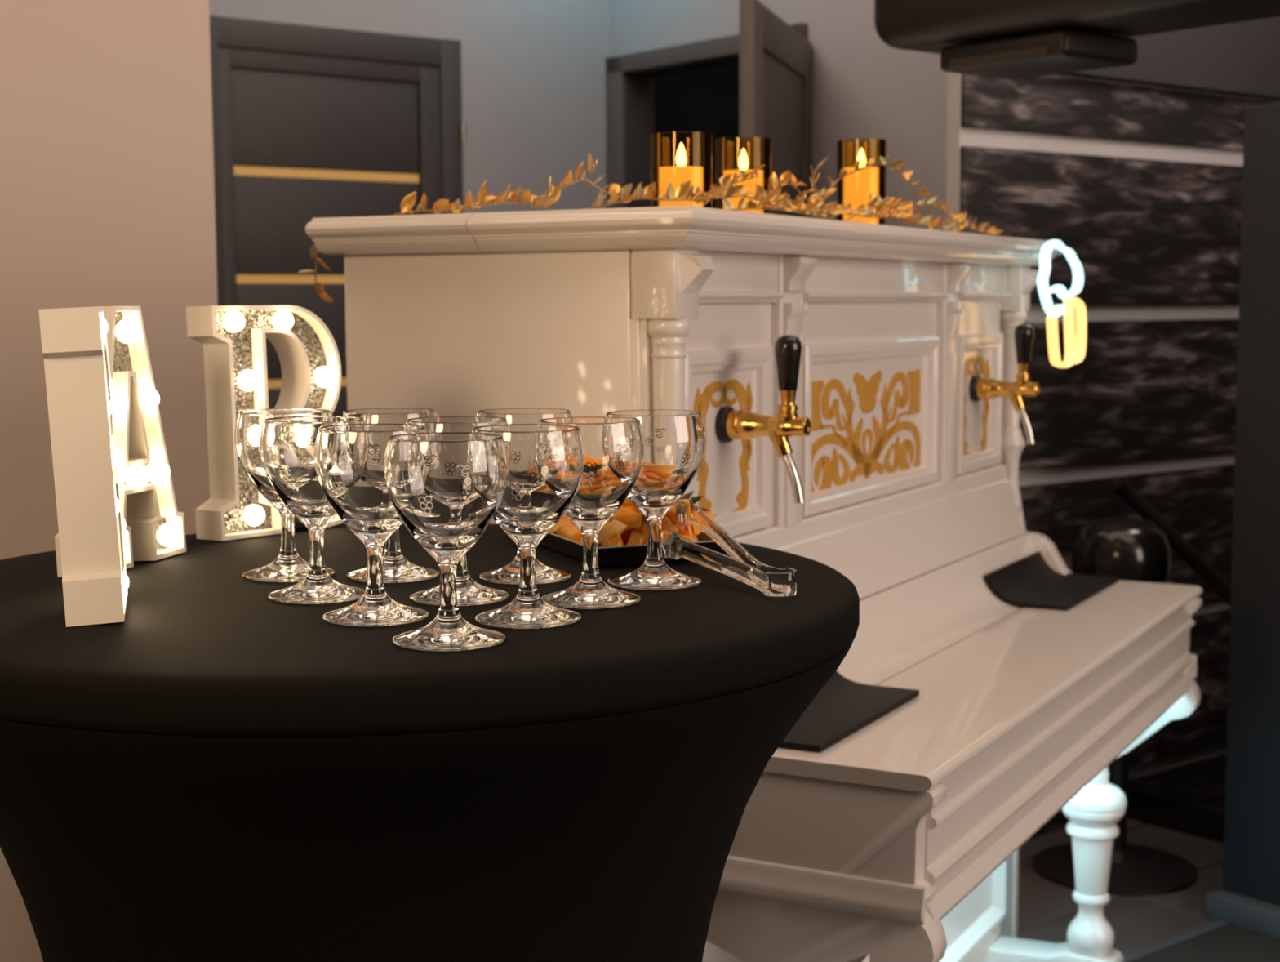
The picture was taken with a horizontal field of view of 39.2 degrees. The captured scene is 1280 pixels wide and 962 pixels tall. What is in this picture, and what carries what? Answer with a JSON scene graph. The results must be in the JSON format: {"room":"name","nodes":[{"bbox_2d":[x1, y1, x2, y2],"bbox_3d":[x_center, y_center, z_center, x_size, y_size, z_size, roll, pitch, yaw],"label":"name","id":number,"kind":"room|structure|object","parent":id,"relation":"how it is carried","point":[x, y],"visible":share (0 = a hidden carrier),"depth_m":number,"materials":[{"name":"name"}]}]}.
{"room":"event space","nodes":[
{"label":"event space","id":0,"kind":"room"},
{"bbox_2d":[0,0,217,961],"bbox_3d":[-1.878,-0.422,2.343,2.794,2.950,0.121,-5,7,-38],"label":"wall","id":1,"kind":"structure","parent":0,"point":[107,191],"depth_m":3.03,"materials":[{"name":"beige paint"}]},
{"bbox_2d":[208,0,609,284],"bbox_3d":[-2.167,-0.648,4.618,5.200,2.950,0.122,-5,7,-38],"label":"wall","id":2,"kind":"structure","parent":0,"point":[533,72],"depth_m":5.89,"materials":[{"name":"grey paint"}]},
{"bbox_2d":[208,14,466,527],"bbox_3d":[-0.931,-0.322,5.531,0.940,2.105,0.049,-5,7,-38],"label":"door","id":3,"kind":"structure","parent":2,"relation":"in","point":[285,97],"depth_m":5.43,"materials":[{"name":"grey wood"}]},
{"bbox_2d":[653,63,739,208],"bbox_3d":[0.807,-0.829,6.270,1.280,2.950,3.000,-5,7,-38],"label":"wall","id":4,"kind":"structure","parent":0,"point":[688,104],"depth_m":6.84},
{"bbox_2d":[609,0,947,231],"bbox_3d":[0.613,-0.740,5.396,0.121,2.950,2.130,-5,7,-38],"label":"wall","id":5,"kind":"structure","parent":0,"point":[865,90],"depth_m":5.25,"materials":[{"name":"grey paint"}]},
{"bbox_2d":[605,0,812,217],"bbox_3d":[0.330,-0.322,5.481,0.527,2.103,1.656,-2,6,-13],"label":"door","id":6,"kind":"structure","parent":5,"relation":"in","point":[774,56],"depth_m":5.29,"materials":[{"name":"grey wood"}]},
{"bbox_2d":[946,72,1279,838],"bbox_3d":[1.540,-0.671,4.657,2.160,2.950,0.047,-5,7,-38],"label":"wall","id":7,"kind":"structure","parent":0,"point":[1143,183],"depth_m":4.38,"materials":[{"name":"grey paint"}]},
{"bbox_2d":[1059,16,1279,100],"bbox_3d":[1.555,-1.561,4.542,2.162,1.155,0.039,-5,7,-38],"label":"ceiling","id":8,"kind":"structure","parent":7,"relation":"attached to","point":[1242,59],"depth_m":4.46,"materials":[{"name":"grey paint"}]},
{"bbox_2d":[1017,817,1223,954],"bbox_3d":[0.893,1.049,2.724,7.400,0.080,8.100,-5,7,-38],"label":"floor","id":9,"kind":"structure","parent":0,"point":[1046,908],"depth_m":3.83,"materials":[{"name":"tile"}]},
{"bbox_2d":[0,523,859,961],"bbox_3d":[-0.225,0.603,1.613,0.831,1.040,0.831,0,6,0],"label":"cocktail table","id":10,"kind":"object","parent":9,"relation":"on","point":[222,770],"visible":0.8,"depth_m":1.26,"materials":[{"name":"black fabric"}]},
{"bbox_2d":[38,306,128,626],"bbox_3d":[-0.429,-0.016,1.397,0.055,0.238,0.134,-2,6,-14],"label":"marquee letter","id":11,"kind":"object","parent":10,"relation":"on","point":[80,387],"visible":1,"depth_m":1.34,"materials":[{"name":"white plastic"}]},
{"bbox_2d":[54,306,186,577],"bbox_3d":[-0.477,-0.041,1.647,0.060,0.238,0.160,1,6,13],"label":"marquee letter","id":12,"kind":"object","parent":10,"relation":"on","point":[154,530],"visible":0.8,"depth_m":1.66,"materials":[{"name":"white plastic"}]},
{"bbox_2d":[186,305,343,540],"bbox_3d":[-0.383,-0.064,1.876,0.052,0.236,0.170,3,6,40],"label":"marquee letter","id":13,"kind":"object","parent":10,"relation":"on","point":[233,338],"visible":0.64,"depth_m":1.84,"materials":[{"name":"white plastic"}]},
{"bbox_2d":[234,408,334,582],"bbox_3d":[-0.310,0.011,1.577,0.087,0.145,0.087,-3,6,-26],"label":"wine glass","id":14,"kind":"object","parent":10,"relation":"on","point":[288,566],"visible":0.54,"depth_m":1.55,"materials":[{"name":"clear"}]},
{"bbox_2d":[234,408,333,516],"bbox_3d":[-0.310,-0.015,1.574,0.088,0.093,0.088,0,6,0],"label":"bowl","id":15,"kind":"object","parent":14,"relation":"on","point":[249,423],"depth_m":1.55,"materials":[{"name":"clear glass"}]},
{"bbox_2d":[259,415,365,604],"bbox_3d":[-0.264,0.022,1.463,0.087,0.145,0.087,4,7,35],"label":"wine glass","id":16,"kind":"object","parent":10,"relation":"on","point":[287,443],"visible":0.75,"depth_m":1.44,"materials":[{"name":"clear"}]},
{"bbox_2d":[259,415,364,533],"bbox_3d":[-0.264,-0.004,1.461,0.087,0.093,0.087,0,6,0],"label":"bowl","id":17,"kind":"object","parent":16,"relation":"on","point":[287,443],"depth_m":1.43,"materials":[{"name":"clear glass"}]},
{"bbox_2d":[313,423,428,626],"bbox_3d":[-0.202,0.032,1.363,0.087,0.145,0.087,5,8,41],"label":"wine glass","id":18,"kind":"object","parent":10,"relation":"on","point":[348,460],"visible":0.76,"depth_m":1.33,"materials":[{"name":"clear"}]},
{"bbox_2d":[313,423,426,550],"bbox_3d":[-0.202,0.006,1.360,0.088,0.093,0.088,0,6,0],"label":"bowl","id":19,"kind":"object","parent":18,"relation":"on","point":[348,460],"depth_m":1.33,"materials":[{"name":"clear glass"}]},
{"bbox_2d":[342,408,439,582],"bbox_3d":[-0.217,0.011,1.569,0.087,0.145,0.087,-2,6,-16],"label":"wine glass","id":20,"kind":"object","parent":10,"relation":"on","point":[396,568],"visible":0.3,"depth_m":1.56,"materials":[{"name":"clear glass"}]},
{"bbox_2d":[342,408,437,423],"bbox_3d":[-0.217,-0.015,1.566,0.087,0.093,0.087,0,6,0],"label":"bowl","id":21,"kind":"object","parent":20,"relation":"on","point":[371,415],"depth_m":1.53,"materials":[{"name":"clear glass"}]},
{"bbox_2d":[383,431,508,650],"bbox_3d":[-0.136,0.041,1.267,0.087,0.145,0.087,3,6,26],"label":"wine glass","id":22,"kind":"object","parent":10,"relation":"on","point":[446,488],"visible":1,"depth_m":1.24,"materials":[{"name":"clear"}]},
{"bbox_2d":[383,431,508,568],"bbox_3d":[-0.136,0.015,1.265,0.087,0.093,0.087,0,6,0],"label":"bowl","id":23,"kind":"object","parent":22,"relation":"on","point":[446,488],"depth_m":1.23,"materials":[{"name":"clear glass"}]},
{"bbox_2d":[405,415,509,605],"bbox_3d":[-0.147,0.023,1.450,0.087,0.145,0.087,-1,6,-3],"label":"wine glass","id":24,"kind":"object","parent":10,"relation":"on","point":[469,592],"visible":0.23,"depth_m":1.44,"materials":[{"name":"clear"}]},
{"bbox_2d":[405,415,507,432],"bbox_3d":[-0.147,-0.004,1.448,0.087,0.093,0.087,0,6,0],"label":"bowl","id":25,"kind":"object","parent":24,"relation":"on","point":[464,423],"depth_m":1.42,"materials":[{"name":"clear glass"}]},
{"bbox_2d":[475,408,571,584],"bbox_3d":[-0.100,0.012,1.557,0.087,0.145,0.087,-1,6,-5],"label":"wine glass","id":26,"kind":"object","parent":10,"relation":"on","point":[509,573],"visible":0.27,"depth_m":1.54,"materials":[{"name":"clear glass"}]},
{"bbox_2d":[475,408,571,424],"bbox_3d":[-0.100,-0.014,1.554,0.087,0.093,0.087,0,6,0],"label":"bowl","id":27,"kind":"object","parent":26,"relation":"on","point":[513,415],"depth_m":1.52,"materials":[{"name":"clear glass"}]},
{"bbox_2d":[471,423,584,628],"bbox_3d":[-0.085,0.032,1.351,0.087,0.145,0.087,2,6,18],"label":"wine glass","id":28,"kind":"object","parent":10,"relation":"on","point":[546,461],"visible":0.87,"depth_m":1.32,"materials":[{"name":"clear"}]},
{"bbox_2d":[471,423,584,551],"bbox_3d":[-0.085,0.006,1.348,0.087,0.093,0.087,0,6,0],"label":"bowl","id":29,"kind":"object","parent":28,"relation":"on","point":[546,461],"depth_m":1.32,"materials":[{"name":"clear glass"}]},
{"bbox_2d":[537,416,644,608],"bbox_3d":[-0.040,0.024,1.435,0.087,0.145,0.087,1,6,12],"label":"wine glass","id":30,"kind":"object","parent":10,"relation":"on","point":[614,446],"visible":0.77,"depth_m":1.41,"materials":[{"name":"clear"}]},
{"bbox_2d":[537,416,644,536],"bbox_3d":[-0.040,-0.002,1.432,0.087,0.093,0.087,0,6,0],"label":"bowl","id":31,"kind":"object","parent":30,"relation":"on","point":[614,446],"depth_m":1.40,"materials":[{"name":"clear glass"}]},
{"bbox_2d":[537,531,726,567],"bbox_3d":[-0.027,0.055,1.755,0.138,0.020,0.260,-3,6,-22],"label":"serving tray","id":32,"kind":"object","parent":10,"relation":"on","point":[623,555],"visible":0.09,"depth_m":1.64,"materials":[{"name":"black paint"}]},
{"bbox_2d":[549,518,567,534],"bbox_3d":[-0.080,0.049,1.759,0.038,0.028,0.035,0,6,4],"label":"slice","id":33,"kind":"object","parent":32,"relation":"on","point":[553,530],"visible":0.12,"depth_m":1.75,"materials":[{"name":"orange food"}]},
{"bbox_2d":[560,514,568,520],"bbox_3d":[-0.071,0.031,1.763,0.036,0.035,0.043,2,6,20],"label":"slice","id":34,"kind":"object","parent":33,"relation":"on","point":[563,517],"visible":0.06,"depth_m":1.75,"materials":[{"name":"orange food"}]},
{"bbox_2d":[555,520,582,542],"bbox_3d":[-0.059,0.056,1.729,0.021,0.035,0.057,-4,7,-34],"label":"slice","id":35,"kind":"object","parent":32,"relation":"on","point":[567,530],"visible":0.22,"depth_m":1.73,"materials":[{"name":"orange food"}]},
{"bbox_2d":[564,513,576,525],"bbox_3d":[-0.054,0.037,1.712,0.034,0.030,0.037,-2,6,-13],"label":"slice","id":36,"kind":"object","parent":35,"relation":"on","point":[567,517],"visible":0.05,"depth_m":1.71,"materials":[{"name":"orange food"}]},
{"bbox_2d":[597,530,623,546],"bbox_3d":[-0.027,0.063,1.645,0.029,0.039,0.026,0,6,6],"label":"slice","id":37,"kind":"object","parent":32,"relation":"on","point":[614,539],"visible":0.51,"depth_m":1.64,"materials":[{"name":"orange food"}]},
{"bbox_2d":[597,519,626,546],"bbox_3d":[-0.028,0.045,1.649,0.033,0.031,0.037,2,6,24],"label":"slice","id":38,"kind":"object","parent":37,"relation":"on","point":[614,525],"visible":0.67,"depth_m":1.64,"materials":[{"name":"orange food"}]},
{"bbox_2d":[605,505,642,530],"bbox_3d":[-0.016,0.033,1.657,0.031,0.028,0.032,-1,6,-12],"label":"slice","id":39,"kind":"object","parent":38,"relation":"on","point":[630,516],"visible":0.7,"depth_m":1.65,"materials":[{"name":"orange food"}]},
{"bbox_2d":[622,497,639,511],"bbox_3d":[-0.017,0.014,1.668,0.036,0.028,0.046,-1,6,-9],"label":"slice","id":40,"kind":"object","parent":39,"relation":"on","point":[627,502],"visible":0.1,"depth_m":1.65,"materials":[{"name":"orange food"}]},
{"bbox_2d":[620,529,631,545],"bbox_3d":[-0.022,0.056,1.695,0.051,0.034,0.034,1,6,16],"label":"slice","id":41,"kind":"object","parent":32,"relation":"on","point":[625,535],"visible":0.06,"depth_m":1.68,"materials":[{"name":"food"}]},
{"bbox_2d":[626,528,642,545],"bbox_3d":[-0.001,0.061,1.657,0.017,0.036,0.041,2,6,19],"label":"slice","id":42,"kind":"object","parent":32,"relation":"on","point":[636,538],"visible":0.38,"depth_m":1.65,"materials":[{"name":"orange food"}]},
{"bbox_2d":[680,533,697,542],"bbox_3d":[0.051,0.063,1.668,0.045,0.032,0.035,5,8,40],"label":"slice","id":43,"kind":"object","parent":32,"relation":"on","point":[683,536],"visible":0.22,"depth_m":1.66,"materials":[{"name":"orange food"}]},
{"bbox_2d":[672,510,714,537],"bbox_3d":[0.043,0.041,1.679,0.047,0.026,0.035,2,6,20],"label":"slice","id":44,"kind":"object","parent":43,"relation":"on","point":[692,531],"visible":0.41,"depth_m":1.66,"materials":[{"name":"orange food"}]},
{"bbox_2d":[666,498,679,523],"bbox_3d":[0.034,0.029,1.674,0.034,0.033,0.051,-6,8,-44],"label":"slice","id":45,"kind":"object","parent":44,"relation":"on","point":[672,512],"visible":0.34,"depth_m":1.66,"materials":[{"name":"orange food"}]},
{"label":"slice","id":46,"kind":"object","parent":32,"relation":"on","visible":0},
{"bbox_2d":[632,514,678,544],"bbox_3d":[0.012,0.046,1.661,0.047,0.037,0.027,-1,6,-6],"label":"slice","id":47,"kind":"object","parent":46,"relation":"on","point":[666,523],"visible":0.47,"depth_m":1.65,"materials":[{"name":"orange food"}]},
{"bbox_2d":[640,511,672,521],"bbox_3d":[0.016,0.032,1.665,0.037,0.026,0.037,-1,6,-8],"label":"slice","id":48,"kind":"object","parent":47,"relation":"on","point":[667,515],"visible":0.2,"depth_m":1.66,"materials":[{"name":"orange food"}]},
{"bbox_3d":[0.011,0.052,1.754,0.047,0.023,0.034,-27,4,-13],"label":"slice","id":49,"kind":"object","parent":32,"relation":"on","visible":0},
{"label":"slice","id":50,"kind":"object","parent":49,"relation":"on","visible":0},
{"label":"slice","id":51,"kind":"object","parent":50,"relation":"on","visible":0},
{"bbox_2d":[680,490,710,511],"bbox_3d":[0.043,0.029,1.728,0.042,0.036,0.041,-6,8,-44],"label":"sprig","id":52,"kind":"object","parent":51,"relation":"on","point":[687,495],"visible":0.21,"depth_m":1.73,"materials":[{"name":"green plant"}]},
{"bbox_2d":[605,409,706,590],"bbox_3d":[0.012,0.015,1.524,0.087,0.145,0.087,-4,7,-33],"label":"wine glass","id":53,"kind":"object","parent":10,"relation":"on","point":[675,440],"visible":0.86,"depth_m":1.50,"materials":[{"name":"clear"}]},
{"bbox_2d":[605,409,706,522],"bbox_3d":[0.012,-0.012,1.521,0.088,0.093,0.088,0,6,0],"label":"bowl","id":54,"kind":"object","parent":53,"relation":"on","point":[675,440],"depth_m":1.49,"materials":[{"name":"clear glass"}]},
{"bbox_2d":[661,498,796,595],"bbox_3d":[0.069,0.055,1.550,0.038,0.059,0.219,-3,6,-25],"label":"serving tongs","id":55,"kind":"object","parent":10,"relation":"on","point":[742,566],"visible":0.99,"depth_m":1.54,"materials":[{"name":"clear plastic"}]},
{"bbox_2d":[305,205,1202,961],"bbox_3d":[0.312,0.303,2.838,0.827,1.387,1.559,3,7,28],"label":"piano","id":56,"kind":"object","parent":9,"relation":"on","point":[900,839],"visible":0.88,"depth_m":2.37,"materials":[{"name":"white paint"}]},
{"bbox_2d":[297,152,1003,302],"bbox_3d":[0.121,-0.388,2.775,0.586,0.217,1.319,3,7,28],"label":"leaf garland","id":57,"kind":"object","parent":56,"relation":"on","point":[783,202],"visible":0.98,"depth_m":2.33,"materials":[{"name":"gold metal"}]},
{"bbox_2d":[649,132,712,208],"bbox_3d":[0.050,-0.372,2.174,0.075,0.092,0.075,0,6,0],"label":"candle","id":58,"kind":"object","parent":56,"relation":"on","point":[701,176],"visible":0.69,"depth_m":2.15,"materials":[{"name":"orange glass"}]},
{"bbox_2d":[680,252,715,293],"bbox_3d":[0.070,-0.245,2.123,0.026,0.048,0.044,3,7,28],"label":"pendant","id":59,"kind":"object","parent":56,"relation":"attached to","point":[696,268],"depth_m":2.11,"materials":[{"name":"white paint"}]},
{"bbox_2d":[715,137,771,213],"bbox_3d":[0.140,-0.407,2.431,0.075,0.109,0.075,0,6,0],"label":"candle","id":60,"kind":"object","parent":56,"relation":"on","point":[763,179],"visible":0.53,"depth_m":2.41,"materials":[{"name":"orange glass"}]},
{"bbox_2d":[715,334,811,503],"bbox_3d":[0.160,-0.079,2.285,0.118,0.213,0.047,3,7,28],"label":"tap","id":61,"kind":"object","parent":56,"relation":"attached to","point":[731,424],"visible":1,"depth_m":2.27,"materials":[{"name":"gold metal"}]},
{"bbox_2d":[724,409,811,439],"bbox_3d":[0.164,-0.070,2.284,0.108,0.038,0.038,3,7,28],"label":"pipe","id":62,"kind":"object","parent":61,"relation":"on","point":[743,424],"depth_m":2.28,"materials":[{"name":"gold metal"}]},
{"bbox_2d":[768,430,792,457],"bbox_3d":[0.178,-0.050,2.279,0.034,0.041,0.025,3,7,28],"label":"socket","id":63,"kind":"object","parent":61,"relation":"attached to","point":[780,438],"depth_m":2.27,"materials":[{"name":"gold metal"}]},
{"bbox_2d":[778,670,919,751],"bbox_3d":[0.236,0.286,2.281,0.128,0.026,0.342,3,7,28],"label":"bar mat","id":64,"kind":"object","parent":56,"relation":"on","point":[843,706],"visible":0.48,"depth_m":2.29,"materials":[{"name":"black rubber"}]},
{"bbox_2d":[836,138,886,225],"bbox_3d":[0.341,-0.456,2.772,0.075,0.136,0.075,0,6,0],"label":"candle","id":65,"kind":"object","parent":56,"relation":"on","point":[855,188],"visible":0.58,"depth_m":2.75,"materials":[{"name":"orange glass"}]},
{"bbox_2d":[969,324,1039,444],"bbox_3d":[0.649,-0.172,3.187,0.118,0.213,0.047,3,7,28],"label":"tap","id":66,"kind":"object","parent":56,"relation":"attached to","point":[980,388],"visible":1,"depth_m":3.17,"materials":[{"name":"gold metal"}]},
{"bbox_2d":[976,377,1039,399],"bbox_3d":[0.653,-0.163,3.185,0.108,0.038,0.038,3,7,28],"label":"tap","id":67,"kind":"object","parent":66,"relation":"on","point":[986,388],"depth_m":3.18,"materials":[{"name":"gold metal"}]},
{"bbox_2d":[1008,391,1026,411],"bbox_3d":[0.667,-0.143,3.180,0.034,0.041,0.025,3,7,28],"label":"socket","id":68,"kind":"object","parent":66,"relation":"attached to","point":[1016,398],"depth_m":3.17,"materials":[{"name":"gold metal"}]},
{"bbox_2d":[1021,268,1038,294],"bbox_3d":[0.727,-0.370,3.333,0.026,0.048,0.044,3,7,28],"label":"pendant","id":69,"kind":"object","parent":56,"relation":"attached to","point":[1028,277],"depth_m":3.32,"materials":[{"name":"white paint"}]},
{"bbox_2d":[983,551,1118,609],"bbox_3d":[0.746,0.174,3.240,0.148,0.052,0.358,3,7,28],"label":"bar mat","id":70,"kind":"object","parent":56,"relation":"on","point":[1029,581],"visible":1,"depth_m":3.21,"materials":[{"name":"black rubber"}]},
{"bbox_2d":[1036,240,1086,368],"bbox_3d":[0.779,-0.326,3.325,0.026,0.235,0.282,3,7,28],"label":"sign","id":71,"kind":"object","parent":56,"relation":"attached to","point":[1073,354],"visible":1,"depth_m":3.33,"materials":[{"name":"glowing white neon tube"},{"name":"glowing warm yellow neon tube"}]},
{"bbox_2d":[702,939,869,961],"bbox_3d":[0.149,0.801,2.049,0.210,0.556,0.092,3,7,28],"label":"paper bag","id":72,"kind":"object","parent":9,"relation":"on","point":[712,953],"visible":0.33,"depth_m":2.09,"materials":[{"name":"white paper"}]},
{"bbox_2d":[1032,516,1198,895],"bbox_3d":[1.067,0.477,4.006,0.360,0.800,0.360,0,6,0],"label":"round stool","id":73,"kind":"object","parent":9,"relation":"on","point":[1123,548],"visible":0.58,"depth_m":3.93,"materials":[{"name":"black"}]},
{"bbox_2d":[1127,922,1279,961],"bbox_3d":[1.033,0.985,2.895,1.240,0.012,1.000,-5,7,-38],"label":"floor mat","id":74,"kind":"object","parent":9,"relation":"on","point":[1228,942],"visible":1,"depth_m":3.52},
{"bbox_3d":[1.774,0.774,4.590,1.070,0.085,0.540,-5,7,-38],"label":"platform","id":75,"kind":"object","parent":9,"relation":"on","visible":0},
{"bbox_2d":[1112,477,1231,606],"bbox_3d":[1.515,0.366,4.348,0.761,0.759,0.044,0,6,-1],"label":"leaning pole","id":76,"kind":"object","parent":75,"relation":"on","point":[1124,488],"visible":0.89,"depth_m":4.30,"materials":[{"name":"black plastic"}]},
{"bbox_2d":[1122,920,1227,961],"bbox_3d":[0.593,0.958,3.208,1.545,0.006,0.032,-5,7,-38],"label":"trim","id":77,"kind":"structure","parent":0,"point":[1135,953],"depth_m":3.58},
{"bbox_2d":[1222,102,1279,905],"bbox_3d":[2.728,0.100,3.375,2.000,1.660,2.360,-5,7,-38],"label":"wall","id":78,"kind":"structure","parent":0,"point":[1251,837],"depth_m":3.63,"materials":[{"name":"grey paint"}]},
{"bbox_2d":[1204,888,1279,937],"bbox_3d":[1.928,0.967,2.819,0.056,0.055,2.365,-5,7,-38],"label":"baseboard","id":79,"kind":"structure","parent":78,"relation":"attached to","point":[1221,904],"depth_m":3.66,"materials":[{"name":"grey wood"}]},
{"bbox_3d":[0.878,-1.976,2.421,7.400,0.100,8.100,-5,7,-38],"label":"ceiling","id":80,"kind":"structure","parent":0,"visible":0},
{"bbox_2d":[874,0,1279,79],"bbox_3d":[0.800,-1.319,2.812,0.300,1.282,0.950,-5,7,-38],"label":"television","id":81,"kind":"object","parent":80,"relation":"hanging from","point":[1007,39],"visible":1,"depth_m":2.94,"materials":[{"name":"black plastic"}]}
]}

